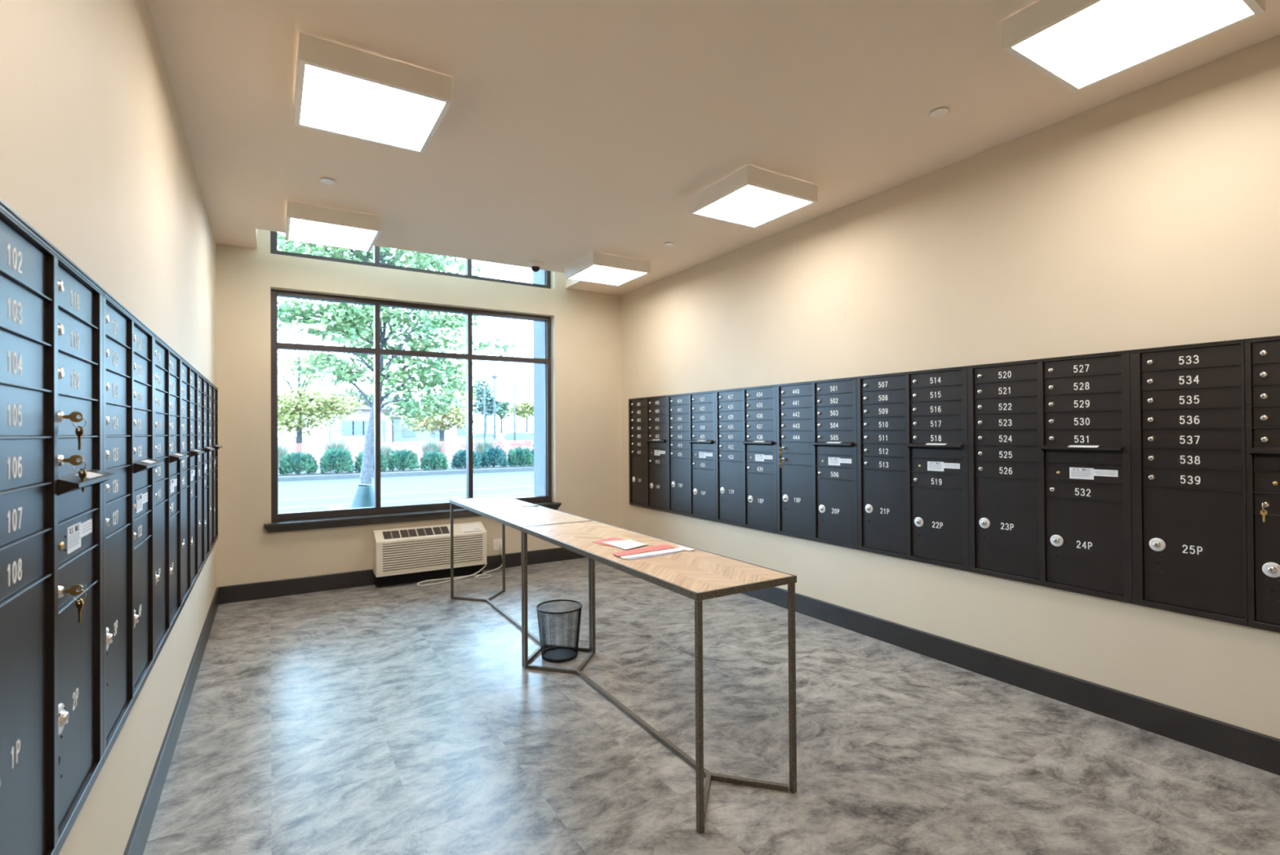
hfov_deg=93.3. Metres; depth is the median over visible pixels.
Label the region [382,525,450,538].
air vent
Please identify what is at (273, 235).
window
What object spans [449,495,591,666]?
console table
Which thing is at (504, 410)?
broadleaf tree
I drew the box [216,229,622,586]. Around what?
wall
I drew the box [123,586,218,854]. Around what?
baseboard
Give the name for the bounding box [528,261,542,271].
dome camera
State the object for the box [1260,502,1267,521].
key
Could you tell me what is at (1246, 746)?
baseboard
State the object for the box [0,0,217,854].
wall
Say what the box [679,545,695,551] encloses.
receipt
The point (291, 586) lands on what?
baseboard
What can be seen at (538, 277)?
wall
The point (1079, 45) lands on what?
ceiling light
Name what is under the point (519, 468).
curb
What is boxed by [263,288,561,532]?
window
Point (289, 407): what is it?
broadleaf tree
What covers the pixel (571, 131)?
ceiling
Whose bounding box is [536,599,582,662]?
wastebasket
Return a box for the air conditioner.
[373,520,486,586]
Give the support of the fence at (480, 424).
on the ground at (305, 439)
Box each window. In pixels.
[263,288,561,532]
[270,231,550,288]
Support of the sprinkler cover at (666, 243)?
attached to the ceiling
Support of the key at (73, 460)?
in the mailboxes at (51, 706)
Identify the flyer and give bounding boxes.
[592,537,623,546]
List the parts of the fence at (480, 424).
post, post, rail, rail, post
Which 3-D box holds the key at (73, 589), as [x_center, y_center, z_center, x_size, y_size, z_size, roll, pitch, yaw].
[-1.182,0.369,1.265,0.036,0.081,0.015,0,0,-19]
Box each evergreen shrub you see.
[278,450,318,475]
[319,447,355,473]
[353,448,388,471]
[386,448,419,471]
[419,450,448,469]
[449,448,482,467]
[480,445,508,466]
[506,445,533,466]
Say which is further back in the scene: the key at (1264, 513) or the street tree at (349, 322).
the street tree at (349, 322)
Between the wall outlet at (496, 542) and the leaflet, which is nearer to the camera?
the leaflet
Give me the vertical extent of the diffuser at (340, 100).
0.005 m
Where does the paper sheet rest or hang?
on the console table at (515, 516)
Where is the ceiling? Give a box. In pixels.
[146,0,1279,294]
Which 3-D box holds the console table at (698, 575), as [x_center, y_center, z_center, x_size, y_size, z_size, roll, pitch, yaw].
[-0.046,1.027,3.046,0.492,0.858,1.797,0,0,-31]
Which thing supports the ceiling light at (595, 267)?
attached to the ceiling
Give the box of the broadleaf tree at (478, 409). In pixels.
[472,375,502,432]
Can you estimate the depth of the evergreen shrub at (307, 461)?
21.11 m
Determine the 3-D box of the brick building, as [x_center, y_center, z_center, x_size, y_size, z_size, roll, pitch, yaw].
[-30.908,-0.032,66.086,6.454,4.250,9.800,0,0,-31]
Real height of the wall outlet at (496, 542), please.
0.116 m
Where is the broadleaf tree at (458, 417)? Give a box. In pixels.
[398,351,483,453]
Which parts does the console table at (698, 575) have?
leg, leg, leg, leg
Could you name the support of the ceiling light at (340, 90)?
attached to the ceiling
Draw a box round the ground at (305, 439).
[277,435,533,466]
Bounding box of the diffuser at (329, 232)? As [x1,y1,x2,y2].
[288,217,377,250]
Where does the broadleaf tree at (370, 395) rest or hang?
on the ground at (305, 439)
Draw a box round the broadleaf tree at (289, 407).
[277,342,366,452]
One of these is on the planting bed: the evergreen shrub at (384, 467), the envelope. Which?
the evergreen shrub at (384, 467)
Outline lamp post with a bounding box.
[490,374,498,444]
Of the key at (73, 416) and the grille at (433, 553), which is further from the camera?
the grille at (433, 553)
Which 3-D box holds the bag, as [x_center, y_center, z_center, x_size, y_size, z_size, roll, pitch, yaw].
[-4.574,1.306,10.090,0.620,0.754,0.530,0,0,-31]
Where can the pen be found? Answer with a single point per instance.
(522, 505)
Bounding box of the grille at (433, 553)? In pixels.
[382,534,482,571]
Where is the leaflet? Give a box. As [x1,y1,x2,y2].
[612,543,675,555]
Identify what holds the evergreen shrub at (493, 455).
on the planting bed
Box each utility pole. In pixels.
[483,387,485,440]
[513,382,515,448]
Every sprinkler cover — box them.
[320,177,334,184]
[663,242,673,245]
[929,107,948,117]
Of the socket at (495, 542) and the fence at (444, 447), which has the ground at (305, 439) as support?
the fence at (444, 447)
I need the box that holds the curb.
[277,466,533,481]
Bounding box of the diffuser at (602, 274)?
[568,265,645,284]
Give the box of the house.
[391,413,466,445]
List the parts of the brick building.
door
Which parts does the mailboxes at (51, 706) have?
parcel door, mail door, mail door, mail door, mail door, mail door, mail door, mail door, slot panel, parcel door, mail door, mail door, mail door, mail door, mail door, mail door, access panel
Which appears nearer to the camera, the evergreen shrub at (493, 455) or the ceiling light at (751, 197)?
the ceiling light at (751, 197)
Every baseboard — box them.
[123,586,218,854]
[218,546,586,604]
[741,586,1279,775]
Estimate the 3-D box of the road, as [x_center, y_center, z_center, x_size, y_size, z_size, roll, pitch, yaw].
[0.742,1.821,17.958,100.000,0.253,16.944,0,0,-31]
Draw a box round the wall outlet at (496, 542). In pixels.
[493,537,502,550]
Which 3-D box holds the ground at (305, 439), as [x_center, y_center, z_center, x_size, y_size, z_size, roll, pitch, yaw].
[-41.765,2.989,164.100,220.000,0.380,276.400,0,0,-31]
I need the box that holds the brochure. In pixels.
[627,551,677,559]
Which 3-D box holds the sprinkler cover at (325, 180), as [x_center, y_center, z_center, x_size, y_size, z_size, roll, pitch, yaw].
[-2.000,-1.577,3.866,0.086,0.010,0.086,0,0,-31]
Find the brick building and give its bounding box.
[324,405,393,447]
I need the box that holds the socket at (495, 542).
[494,541,497,547]
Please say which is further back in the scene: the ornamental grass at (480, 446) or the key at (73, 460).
the ornamental grass at (480, 446)
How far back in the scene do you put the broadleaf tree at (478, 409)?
80.16 m
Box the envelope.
[602,539,648,549]
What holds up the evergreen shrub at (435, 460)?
on the planting bed
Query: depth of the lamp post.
49.00 m
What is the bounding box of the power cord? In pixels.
[417,542,502,586]
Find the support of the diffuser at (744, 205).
attached to the ceiling light at (751, 197)
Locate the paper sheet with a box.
[471,497,507,502]
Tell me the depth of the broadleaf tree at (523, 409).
87.24 m
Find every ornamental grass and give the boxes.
[277,442,290,471]
[320,438,351,453]
[380,444,399,467]
[418,438,444,456]
[472,435,498,463]
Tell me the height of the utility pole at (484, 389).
5.340 m
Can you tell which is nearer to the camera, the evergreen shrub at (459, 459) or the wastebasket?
the wastebasket
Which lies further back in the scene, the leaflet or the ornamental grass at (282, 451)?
the ornamental grass at (282, 451)
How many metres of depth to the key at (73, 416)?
1.27 m
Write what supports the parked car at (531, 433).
on the ground at (305, 439)
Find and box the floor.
[142,557,1279,854]
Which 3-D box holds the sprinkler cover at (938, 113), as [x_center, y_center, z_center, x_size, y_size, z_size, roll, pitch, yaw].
[1.526,-1.606,3.082,0.086,0.010,0.086,0,0,-31]
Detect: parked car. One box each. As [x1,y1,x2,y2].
[456,432,505,447]
[497,431,533,446]
[510,431,533,446]
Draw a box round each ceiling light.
[284,200,381,252]
[293,33,452,154]
[564,252,650,285]
[688,164,817,228]
[1001,0,1265,93]
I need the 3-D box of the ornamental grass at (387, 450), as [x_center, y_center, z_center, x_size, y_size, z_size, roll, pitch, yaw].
[-10.683,1.152,25.346,1.167,1.050,1.118,0,0,9]
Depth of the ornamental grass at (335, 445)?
24.17 m
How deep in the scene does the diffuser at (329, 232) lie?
4.58 m
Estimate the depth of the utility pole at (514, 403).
51.96 m
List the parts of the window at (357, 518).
sill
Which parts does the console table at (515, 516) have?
leg, leg, leg, leg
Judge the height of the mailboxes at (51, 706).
1.222 m
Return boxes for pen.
[521,505,538,506]
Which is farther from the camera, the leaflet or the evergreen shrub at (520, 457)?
the evergreen shrub at (520, 457)
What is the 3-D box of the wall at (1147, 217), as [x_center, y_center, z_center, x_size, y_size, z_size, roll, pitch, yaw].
[1.833,-0.089,4.016,0.200,3.077,7.536,0,0,-31]
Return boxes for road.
[278,471,533,512]
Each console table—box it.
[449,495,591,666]
[521,520,796,833]
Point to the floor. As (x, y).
(408, 718)
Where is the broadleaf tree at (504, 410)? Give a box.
[495,400,513,433]
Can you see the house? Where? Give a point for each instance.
(399, 429)
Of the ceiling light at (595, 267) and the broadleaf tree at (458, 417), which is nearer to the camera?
the ceiling light at (595, 267)
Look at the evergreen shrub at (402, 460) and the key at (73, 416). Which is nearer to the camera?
the key at (73, 416)
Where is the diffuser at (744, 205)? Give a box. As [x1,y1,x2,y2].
[694,184,811,226]
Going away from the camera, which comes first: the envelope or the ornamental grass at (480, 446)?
the envelope
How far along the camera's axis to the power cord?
5.93 m
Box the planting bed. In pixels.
[277,461,533,476]
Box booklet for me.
[618,546,684,559]
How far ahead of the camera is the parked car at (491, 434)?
55.87 m
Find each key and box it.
[62,411,86,449]
[62,454,86,492]
[62,584,86,622]
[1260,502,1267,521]
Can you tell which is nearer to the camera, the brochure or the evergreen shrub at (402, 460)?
the brochure
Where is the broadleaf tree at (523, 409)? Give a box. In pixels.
[507,400,533,431]
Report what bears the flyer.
on the console table at (698, 575)
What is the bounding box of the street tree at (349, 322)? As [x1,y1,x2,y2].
[277,232,519,484]
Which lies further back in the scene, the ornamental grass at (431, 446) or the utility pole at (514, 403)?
the utility pole at (514, 403)
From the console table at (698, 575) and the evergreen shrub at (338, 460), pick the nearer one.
the console table at (698, 575)
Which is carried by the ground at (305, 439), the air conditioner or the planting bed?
the planting bed
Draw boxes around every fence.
[277,438,533,463]
[278,419,533,457]
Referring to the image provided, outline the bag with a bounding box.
[349,482,381,507]
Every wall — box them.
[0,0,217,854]
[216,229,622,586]
[533,269,544,496]
[620,34,1279,738]
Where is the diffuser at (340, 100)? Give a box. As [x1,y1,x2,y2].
[299,64,445,151]
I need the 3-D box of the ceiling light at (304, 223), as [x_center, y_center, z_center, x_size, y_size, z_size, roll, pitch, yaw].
[-2.353,-1.519,4.620,0.610,0.110,0.610,0,0,-31]

